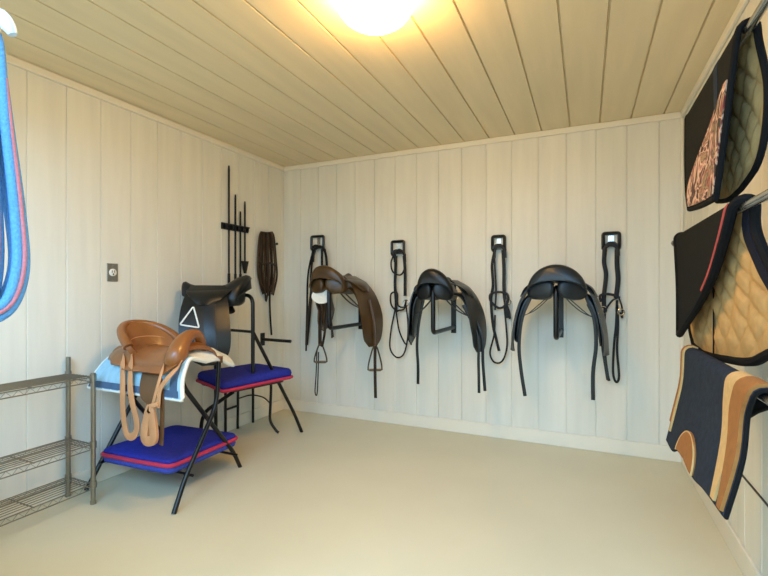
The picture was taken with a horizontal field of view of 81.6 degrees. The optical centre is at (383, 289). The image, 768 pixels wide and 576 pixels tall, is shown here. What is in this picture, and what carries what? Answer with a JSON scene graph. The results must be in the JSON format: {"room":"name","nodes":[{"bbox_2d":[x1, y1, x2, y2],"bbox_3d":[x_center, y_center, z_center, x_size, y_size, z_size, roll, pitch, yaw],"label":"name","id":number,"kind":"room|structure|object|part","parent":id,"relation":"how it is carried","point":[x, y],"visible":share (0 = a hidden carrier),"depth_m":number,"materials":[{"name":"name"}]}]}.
{"room":"tack room","nodes":[
{"label":"tack room","id":0,"kind":"room"},
{"bbox_2d":[0,63,283,499],"bbox_3d":[-1.731,-0.020,2.987,0.060,2.440,3.350,0,0,24],"label":"wall","id":1,"kind":"structure","parent":0,"point":[104,182],"depth_m":2.83,"materials":[{"name":"white wood"}]},
{"bbox_2d":[107,263,117,281],"bbox_3d":[-1.746,-0.113,2.864,0.014,0.116,0.072,0,0,24],"label":"wall outlet","id":2,"kind":"object","parent":1,"relation":"attached to","point":[112,269],"visible":1,"depth_m":2.86,"materials":[{"name":"metal"}]},
{"bbox_2d":[109,269,116,275],"bbox_3d":[-1.744,-0.113,2.863,0.008,0.048,0.048,0,0,24],"label":"socket","id":3,"kind":"object","parent":2,"relation":"attached to","point":[112,272],"depth_m":2.86,"materials":[{"name":"plastic"}]},
{"bbox_2d":[0,399,283,519],"bbox_3d":[-1.675,1.147,3.020,0.014,0.105,3.216,0,0,24],"label":"baseboard","id":4,"kind":"structure","parent":1,"relation":"attached to","point":[107,470],"depth_m":2.81,"materials":[{"name":"paint"}]},
{"bbox_2d":[6,54,283,170],"bbox_3d":[-1.674,-1.218,3.017,0.018,0.045,3.212,0,0,24],"label":"trim","id":5,"kind":"structure","parent":1,"relation":"attached to","point":[12,60],"depth_m":2.92,"materials":[{"name":"paint"}]},
{"bbox_2d":[221,222,249,232],"bbox_3d":[-1.279,-0.540,3.861,0.040,0.056,0.324,0,0,24],"label":"rack","id":6,"kind":"object","parent":1,"relation":"attached to","point":[223,225],"visible":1,"depth_m":3.82,"materials":[{"name":"black metal"}]},
{"bbox_2d":[228,165,229,282],"bbox_3d":[-1.316,-0.498,3.777,0.023,1.115,0.022,0,0,24],"label":"whip","id":7,"kind":"object","parent":6,"relation":"in","point":[228,165],"visible":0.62,"depth_m":3.77,"materials":[{"name":"black leather"}]},
{"bbox_2d":[234,194,236,278],"bbox_3d":[-1.284,-0.383,3.847,0.023,0.886,0.022,0,0,24],"label":"whip","id":8,"kind":"object","parent":6,"relation":"hanging from","point":[235,274],"visible":0.62,"depth_m":3.84,"materials":[{"name":"black leather"}]},
{"bbox_2d":[239,211,241,276],"bbox_3d":[-1.259,-0.315,3.903,0.023,0.749,0.022,0,0,24],"label":"whip","id":9,"kind":"object","parent":6,"relation":"hanging from","point":[240,274],"visible":0.62,"depth_m":3.90,"materials":[{"name":"black leather"}]},
{"bbox_2d":[241,201,248,272],"bbox_3d":[-1.236,-0.467,3.954,0.017,0.640,0.092,0,0,24],"label":"whip","id":10,"kind":"object","parent":6,"relation":"hanging from","point":[244,263],"visible":1,"depth_m":3.95,"materials":[{"name":"black leather"}]},
{"bbox_2d":[260,333,291,345],"bbox_3d":[-1.000,0.465,4.132,0.325,0.120,0.060,0,0,24],"label":"rack","id":11,"kind":"object","parent":1,"relation":"attached to","point":[263,339],"visible":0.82,"depth_m":4.15,"materials":[{"name":"black metal"}]},
{"bbox_3d":[-1.145,0.465,4.198,0.006,0.120,0.060,0,0,24],"label":"wall plate","id":12,"kind":"part","parent":11,"relation":"part of","materials":[{"name":"black metal"}]},
{"bbox_3d":[-0.998,0.468,4.131,0.320,0.034,0.029,0,0,24],"label":"rod","id":13,"kind":"part","parent":11,"relation":"part of","materials":[{"name":"black metal"}]},
{"bbox_3d":[-1.113,-0.518,4.197,0.078,0.038,0.091,0,0,24],"label":"peg","id":14,"kind":"object","parent":1,"relation":"attached to","visible":0},
{"bbox_2d":[257,231,277,334],"bbox_3d":[-1.091,-0.065,4.207,0.043,0.998,0.300,0,0,24],"label":"bridle","id":15,"kind":"object","parent":14,"relation":"hanging from","point":[267,283],"visible":1,"depth_m":4.18,"materials":[{"name":"brown leather"}]},
{"bbox_2d":[0,0,739,166],"bbox_3d":[-0.144,-1.270,2.300,3.517,0.060,3.410,0,0,24],"label":"ceiling","id":16,"kind":"structure","parent":0,"point":[285,83],"depth_m":2.42,"materials":[{"name":"beige wood"}]},
{"bbox_2d":[336,0,414,34],"bbox_3d":[-0.037,-1.171,1.856,0.328,0.138,0.328,0,0,24],"label":"ceiling light","id":17,"kind":"object","parent":16,"relation":"attached to","point":[369,17],"visible":1,"depth_m":1.81,"materials":[{"name":"frosted white glass"},{"name":"glowing light"}]},
{"bbox_2d":[0,409,743,575],"bbox_3d":[-0.144,1.230,2.300,3.517,0.060,3.410,0,0,24],"label":"floor","id":18,"kind":"structure","parent":0,"point":[338,496],"depth_m":2.38,"materials":[{"name":"concrete"}]},
{"bbox_2d":[0,357,96,526],"bbox_3d":[-1.917,0.795,2.143,0.262,0.810,0.914,0,0,24],"label":"shelf unit","id":19,"kind":"object","parent":18,"relation":"on","point":[68,376],"visible":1,"depth_m":2.42,"materials":[{"name":"grey metal"}]},
{"bbox_3d":[-1.917,0.501,2.143,0.232,0.037,0.883,0,0,24],"label":"wire shelf","id":20,"kind":"part","parent":19,"relation":"part of","materials":[{"name":"grey metal"}]},
{"bbox_3d":[-1.917,0.878,2.143,0.232,0.037,0.883,0,0,24],"label":"wire shelf","id":21,"kind":"part","parent":19,"relation":"part of","materials":[{"name":"grey metal"}]},
{"bbox_3d":[-1.917,1.101,2.143,0.232,0.037,0.883,0,0,24],"label":"wire shelf","id":22,"kind":"part","parent":19,"relation":"part of","materials":[{"name":"grey metal"}]},
{"bbox_3d":[-1.839,0.795,2.591,0.025,0.810,0.024,0,0,24],"label":"post","id":23,"kind":"part","parent":19,"relation":"part of","materials":[{"name":"metal"}]},
{"bbox_3d":[-1.632,0.833,2.497,0.025,0.735,0.024,0,0,24],"label":"post","id":24,"kind":"part","parent":19,"relation":"part of","materials":[{"name":"metal"}]},
{"bbox_2d":[84,361,241,513],"bbox_3d":[-1.322,0.797,2.816,0.741,0.822,0.679,0,0,24],"label":"stand","id":25,"kind":"object","parent":18,"relation":"on","point":[188,393],"visible":0.3,"depth_m":2.70,"materials":[{"name":"black metal"}]},
{"bbox_3d":[-1.676,0.797,2.837,0.079,0.821,0.424,0,0,24],"label":"leg","id":26,"kind":"part","parent":25,"relation":"part of","materials":[{"name":"black metal"}]},
{"bbox_3d":[-1.585,0.812,2.994,0.046,0.792,0.570,0,0,24],"label":"leg","id":27,"kind":"part","parent":25,"relation":"part of","materials":[{"name":"black metal"}]},
{"bbox_2d":[87,348,234,401],"bbox_3d":[-1.279,0.465,2.700,0.776,0.233,0.562,0,0,24],"label":"pad","id":28,"kind":"object","parent":25,"relation":"on","point":[108,375],"visible":0.48,"depth_m":2.51,"materials":[{"name":"blue fabric"}]},
{"bbox_2d":[108,319,222,446],"bbox_3d":[-1.306,0.504,2.623,0.654,0.640,0.471,0,0,24],"label":"saddle","id":29,"kind":"object","parent":28,"relation":"on","point":[151,348],"visible":0.96,"depth_m":2.44,"materials":[{"name":"beige leather"}]},
{"bbox_3d":[-1.336,0.366,2.659,0.570,0.132,0.380,0,0,24],"label":"seat","id":30,"kind":"part","parent":29,"relation":"part of","materials":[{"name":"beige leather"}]},
{"bbox_2d":[101,425,237,473],"bbox_3d":[-1.356,1.004,2.850,0.600,0.097,0.592,0,0,24],"label":"pad","id":31,"kind":"object","parent":25,"relation":"on","point":[176,452],"visible":0.94,"depth_m":2.69,"materials":[{"name":"blue fabric"}]},
{"bbox_3d":[-1.071,0.797,2.579,0.079,0.821,0.427,0,0,8],"label":"leg","id":32,"kind":"part","parent":25,"relation":"part of","materials":[{"name":"black metal"}]},
{"bbox_3d":[-1.070,0.811,2.762,0.043,0.790,0.571,0,0,22],"label":"leg","id":33,"kind":"part","parent":25,"relation":"part of","materials":[{"name":"black metal"}]},
{"bbox_2d":[199,293,302,433],"bbox_3d":[-1.093,0.616,3.558,0.583,1.180,0.805,0,0,24],"label":"stand","id":34,"kind":"object","parent":18,"relation":"on","point":[254,337],"visible":0.66,"depth_m":3.52,"materials":[{"name":"black metal"}]},
{"bbox_2d":[178,275,251,365],"bbox_3d":[-1.216,0.196,3.217,0.502,0.621,0.551,0,0,-15],"label":"saddle","id":35,"kind":"object","parent":34,"relation":"on","point":[207,309],"visible":0.91,"depth_m":3.04,"materials":[{"name":"black leather"}]},
{"bbox_3d":[-1.238,-0.022,3.311,0.488,0.184,0.318,0,0,-15],"label":"seat","id":36,"kind":"part","parent":35,"relation":"part of","materials":[{"name":"black leather"}]},
{"bbox_3d":[-1.227,0.056,3.228,0.415,0.137,0.150,0,0,-15],"label":"panel","id":37,"kind":"part","parent":35,"relation":"part of","materials":[{"name":"black leather"}]},
{"bbox_3d":[-1.222,0.961,3.229,0.302,0.481,0.039,0,0,12],"label":"leg","id":38,"kind":"part","parent":34,"relation":"part of","materials":[{"name":"black metal"}]},
{"bbox_3d":[-1.299,0.956,3.668,0.022,0.487,0.124,0,0,-28],"label":"leg","id":39,"kind":"part","parent":34,"relation":"part of","materials":[{"name":"black metal"}]},
{"bbox_3d":[-1.243,0.956,3.798,0.025,0.488,0.141,0,0,-22],"label":"leg","id":40,"kind":"part","parent":34,"relation":"part of","materials":[{"name":"black metal"}]},
{"bbox_3d":[-1.109,0.722,3.489,0.446,0.023,0.493,0,0,38],"label":"frame","id":41,"kind":"part","parent":34,"relation":"part of","materials":[{"name":"black metal"}]},
{"bbox_2d":[196,363,292,392],"bbox_3d":[-1.108,0.668,3.465,0.518,0.099,0.652,0,0,37],"label":"pad","id":42,"kind":"object","parent":34,"relation":"on","point":[239,377],"visible":0.9,"depth_m":3.32,"materials":[{"name":"blue fabric"}]},
{"bbox_3d":[-1.160,0.955,3.918,0.022,0.489,0.253,0,0,-13],"label":"leg","id":43,"kind":"part","parent":34,"relation":"part of","materials":[{"name":"black metal"}]},
{"bbox_3d":[-0.911,0.957,3.691,0.089,0.482,0.080,0,0,-16],"label":"leg","id":44,"kind":"part","parent":34,"relation":"part of","materials":[{"name":"black metal"}]},
{"bbox_3d":[-0.842,0.757,3.555,0.030,0.898,0.530,0,0,35],"label":"leg","id":45,"kind":"part","parent":34,"relation":"part of","materials":[{"name":"black metal"}]},
{"bbox_2d":[284,119,679,445],"bbox_3d":[0.548,-0.020,3.825,3.397,2.440,0.060,0,0,24],"label":"wall","id":46,"kind":"structure","parent":0,"point":[553,198],"depth_m":3.60,"materials":[{"name":"white wood"}]},
{"bbox_2d":[310,235,325,250],"bbox_3d":[-0.644,-0.453,4.302,0.162,0.157,0.064,0,0,24],"label":"bracket","id":47,"kind":"object","parent":46,"relation":"attached to","point":[312,246],"visible":0.8,"depth_m":4.30,"materials":[{"name":"black metal"}]},
{"bbox_2d":[305,245,333,344],"bbox_3d":[-0.619,0.055,4.257,0.322,0.962,0.029,0,0,24],"label":"bridle","id":48,"kind":"object","parent":47,"relation":"hanging from","point":[312,257],"visible":0.62,"depth_m":4.30,"materials":[{"name":"black leather"}]},
{"bbox_2d":[327,291,361,329],"bbox_3d":[-0.336,0.150,3.876,0.044,0.430,0.577,0,0,24],"label":"rack","id":49,"kind":"object","parent":46,"relation":"attached to","point":[359,324],"visible":0.56,"depth_m":3.66,"materials":[{"name":"black metal"}]},
{"bbox_2d":[305,265,382,397],"bbox_3d":[-0.323,0.346,3.745,0.665,1.095,0.488,0,0,24],"label":"saddle","id":50,"kind":"object","parent":49,"relation":"on","point":[324,278],"visible":0.91,"depth_m":3.66,"materials":[{"name":"brown leather"}]},
{"bbox_3d":[-0.484,-0.031,3.830,0.155,0.137,0.415,0,0,24],"label":"panel","id":51,"kind":"part","parent":50,"relation":"part of","materials":[{"name":"brown leather"}]},
{"bbox_3d":[-0.410,-0.109,3.784,0.329,0.184,0.488,0,0,24],"label":"seat","id":52,"kind":"part","parent":50,"relation":"part of","materials":[{"name":"brown leather"}]},
{"bbox_3d":[-0.327,-0.031,3.758,0.155,0.137,0.415,0,0,24],"label":"panel","id":53,"kind":"part","parent":50,"relation":"part of","materials":[{"name":"brown leather"}]},
{"bbox_3d":[-0.218,0.150,4.136,0.044,0.430,0.006,0,0,24],"label":"wall plate","id":54,"kind":"part","parent":49,"relation":"part of","materials":[{"name":"black metal"}]},
{"bbox_2d":[391,240,405,255],"bbox_3d":[0.123,-0.372,3.955,0.141,0.145,0.064,0,0,24],"label":"bracket","id":55,"kind":"object","parent":46,"relation":"attached to","point":[398,242],"visible":0.73,"depth_m":3.95,"materials":[{"name":"black metal"}]},
{"bbox_2d":[389,249,408,357],"bbox_3d":[0.130,0.119,3.916,0.190,0.965,0.038,0,0,24],"label":"bridle","id":56,"kind":"object","parent":55,"relation":"hanging from","point":[394,256],"visible":0.98,"depth_m":3.92,"materials":[{"name":"black leather"}]},
{"bbox_2d":[431,285,455,334],"bbox_3d":[0.472,0.150,3.510,0.044,0.430,0.577,0,0,24],"label":"rack","id":57,"kind":"object","parent":46,"relation":"attached to","point":[452,327],"visible":0.68,"depth_m":3.40,"materials":[{"name":"black metal"}]},
{"bbox_2d":[407,268,486,392],"bbox_3d":[0.472,0.295,3.384,0.618,0.902,0.488,0,0,24],"label":"saddle","id":58,"kind":"object","parent":57,"relation":"on","point":[443,286],"visible":1,"depth_m":3.27,"materials":[{"name":"black leather"}]},
{"bbox_3d":[0.363,0.014,3.445,0.130,0.137,0.415,0,0,24],"label":"panel","id":59,"kind":"part","parent":58,"relation":"part of","materials":[{"name":"black leather"}]},
{"bbox_3d":[0.425,-0.064,3.406,0.277,0.184,0.488,0,0,24],"label":"seat","id":60,"kind":"part","parent":58,"relation":"part of","materials":[{"name":"black leather"}]},
{"bbox_3d":[0.495,0.014,3.385,0.130,0.137,0.415,0,0,24],"label":"panel","id":61,"kind":"part","parent":58,"relation":"part of","materials":[{"name":"black leather"}]},
{"bbox_3d":[0.590,0.150,3.770,0.044,0.430,0.006,0,0,24],"label":"wall plate","id":62,"kind":"part","parent":57,"relation":"part of","materials":[{"name":"black metal"}]},
{"bbox_2d":[284,398,680,462],"bbox_3d":[0.532,1.147,3.792,3.397,0.105,0.014,0,0,24],"label":"baseboard","id":63,"kind":"structure","parent":46,"relation":"attached to","point":[615,446],"depth_m":3.60,"materials":[{"name":"paint"}]},
{"bbox_2d":[284,112,682,171],"bbox_3d":[0.532,-1.218,3.790,3.397,0.045,0.018,0,0,24],"label":"trim","id":64,"kind":"structure","parent":46,"relation":"attached to","point":[676,115],"depth_m":3.59,"materials":[{"name":"paint"}]},
{"bbox_2d":[491,235,505,251],"bbox_3d":[0.923,-0.379,3.591,0.121,0.134,0.064,0,0,24],"label":"bracket","id":65,"kind":"object","parent":46,"relation":"attached to","point":[498,237],"visible":0.74,"depth_m":3.59,"materials":[{"name":"black metal"}]},
{"bbox_2d":[489,244,510,363],"bbox_3d":[0.927,0.111,3.555,0.177,0.964,0.029,0,0,24],"label":"bridle","id":66,"kind":"object","parent":65,"relation":"hanging from","point":[507,314],"visible":1,"depth_m":3.56,"materials":[{"name":"black leather"}]},
{"bbox_2d":[553,283,563,339],"bbox_3d":[1.239,0.150,3.162,0.044,0.430,0.577,0,0,24],"label":"rack","id":67,"kind":"object","parent":46,"relation":"attached to","point":[558,301],"visible":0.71,"depth_m":2.91,"materials":[{"name":"black metal"}]},
{"bbox_2d":[510,264,609,399],"bbox_3d":[1.192,0.286,3.058,0.644,0.904,0.488,0,0,24],"label":"saddle","id":68,"kind":"object","parent":67,"relation":"on","point":[571,286],"visible":1,"depth_m":2.91,"materials":[{"name":"black leather"}]},
{"bbox_3d":[1.107,0.004,3.108,0.176,0.137,0.415,0,0,24],"label":"panel","id":69,"kind":"part","parent":68,"relation":"part of","materials":[{"name":"black leather"}]},
{"bbox_3d":[1.192,-0.074,3.058,0.374,0.184,0.488,0,0,24],"label":"seat","id":70,"kind":"part","parent":68,"relation":"part of","materials":[{"name":"black leather"}]},
{"bbox_3d":[1.285,0.004,3.027,0.176,0.137,0.415,0,0,24],"label":"panel","id":71,"kind":"part","parent":68,"relation":"part of","materials":[{"name":"black leather"}]},
{"bbox_3d":[1.357,0.150,3.422,0.044,0.430,0.006,0,0,24],"label":"wall plate","id":72,"kind":"part","parent":67,"relation":"part of","materials":[{"name":"black metal"}]},
{"bbox_2d":[601,231,620,248],"bbox_3d":[1.663,-0.362,3.256,0.130,0.132,0.064,0,0,24],"label":"bracket","id":73,"kind":"object","parent":46,"relation":"attached to","point":[611,234],"visible":0.87,"depth_m":3.25,"materials":[{"name":"black metal"}]},
{"bbox_3d":[1.673,-0.380,3.280,0.036,0.047,0.004,0,0,24],"label":"wall plate","id":74,"kind":"part","parent":73,"relation":"part of","materials":[{"name":"silver metal"}]},
{"bbox_2d":[598,242,624,382],"bbox_3d":[1.649,0.164,3.225,0.173,1.021,0.034,0,0,24],"label":"bridle","id":75,"kind":"object","parent":73,"relation":"hanging from","point":[615,295],"visible":0.88,"depth_m":3.22,"materials":[{"name":"black leather"}]},
{"bbox_2d":[680,118,683,355],"bbox_3d":[2.069,-0.050,3.091,0.020,2.290,0.020,0,0,24],"label":"trim","id":76,"kind":"structure","parent":46,"relation":"attached to","point":[681,119],"depth_m":3.08,"materials":[{"name":"paint"}]},
{"bbox_2d":[683,0,767,575],"bbox_3d":[1.417,-0.020,1.559,0.060,2.440,3.350,0,0,24],"label":"wall","id":77,"kind":"structure","parent":0,"point":[748,518],"depth_m":1.78,"materials":[{"name":"white wood"}]},
{"bbox_2d":[681,0,748,116],"bbox_3d":[1.403,-1.218,1.621,0.018,0.045,3.212,0,0,24],"label":"trim","id":78,"kind":"structure","parent":77,"relation":"attached to","point":[742,4],"depth_m":2.24,"materials":[{"name":"paint"}]},
{"bbox_2d":[671,189,767,245],"bbox_3d":[1.126,-0.213,1.307,0.263,0.120,1.471,0,0,24],"label":"bar","id":79,"kind":"object","parent":77,"relation":"attached to","point":[761,197],"visible":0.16,"depth_m":1.06,"materials":[{"name":"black metal"}]},
{"bbox_2d":[673,194,767,365],"bbox_3d":[1.055,0.002,1.418,0.088,0.496,1.079,0,0,24],"label":"pad","id":80,"kind":"object","parent":79,"relation":"hanging from","point":[721,261],"visible":0.98,"depth_m":1.31,"materials":[{"name":"black fabric"}]},
{"bbox_2d":[681,457,761,575],"bbox_3d":[1.406,1.147,1.622,0.014,0.105,3.216,0,0,24],"label":"baseboard","id":81,"kind":"structure","parent":77,"relation":"attached to","point":[740,554],"depth_m":2.04,"materials":[{"name":"paint"}]},
{"bbox_2d":[739,0,767,51],"bbox_3d":[1.044,-0.650,1.119,0.258,0.120,1.060,0,0,24],"label":"bar","id":82,"kind":"object","parent":77,"relation":"attached to","point":[762,7],"visible":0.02,"depth_m":1.06,"materials":[{"name":"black metal"}]},
{"bbox_2d":[684,17,767,211],"bbox_3d":[1.049,-0.466,1.396,0.099,0.424,0.655,0,0,24],"label":"pad","id":83,"kind":"object","parent":82,"relation":"hanging from","point":[726,125],"visible":0.98,"depth_m":1.26,"materials":[{"name":"black fabric"}]},
{"bbox_3d":[0.999,-0.414,1.389,0.012,0.283,0.467,0,0,24],"label":"printed panel","id":84,"kind":"part","parent":83,"relation":"part of","materials":[{"name":"fabric"}]},
{"bbox_2d":[742,475,767,506],"bbox_3d":[1.409,0.800,1.617,0.004,0.008,3.210,0,0,24],"label":"trim","id":85,"kind":"structure","parent":77,"relation":"attached to","point":[743,476],"depth_m":1.77,"materials":[{"name":"grey metal"}]},
{"bbox_2d":[757,393,767,404],"bbox_3d":[1.066,0.244,1.169,0.258,0.120,1.170,0,0,24],"label":"bar","id":86,"kind":"object","parent":77,"relation":"attached to","point":[763,397],"visible":0.02,"depth_m":0.99,"materials":[{"name":"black metal"}]},
{"bbox_2d":[666,345,767,519],"bbox_3d":[1.017,0.406,1.363,0.165,0.392,0.828,0,0,24],"label":"pad","id":87,"kind":"object","parent":86,"relation":"hanging from","point":[714,406],"visible":1,"depth_m":1.24,"materials":[{"name":"blue fabric"}]},
{"bbox_3d":[-0.824,-0.020,0.802,3.517,2.440,0.120,0,0,24],"label":"wall","id":88,"kind":"structure","parent":0,"visible":0},
{"bbox_2d":[0,8,16,36],"bbox_3d":[-0.723,-0.455,0.797,0.146,0.100,0.044,0,0,22],"label":"hook","id":89,"kind":"object","parent":88,"relation":"attached to","point":[7,24],"visible":1,"depth_m":0.78,"materials":[{"name":"white plastic"}]},
{"bbox_2d":[0,33,30,321],"bbox_3d":[-0.718,-0.202,0.792,0.070,0.528,0.142,0,0,24],"label":"rope hank","id":90,"kind":"object","parent":89,"relation":"hanging from","point":[12,199],"visible":1,"depth_m":0.81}
]}

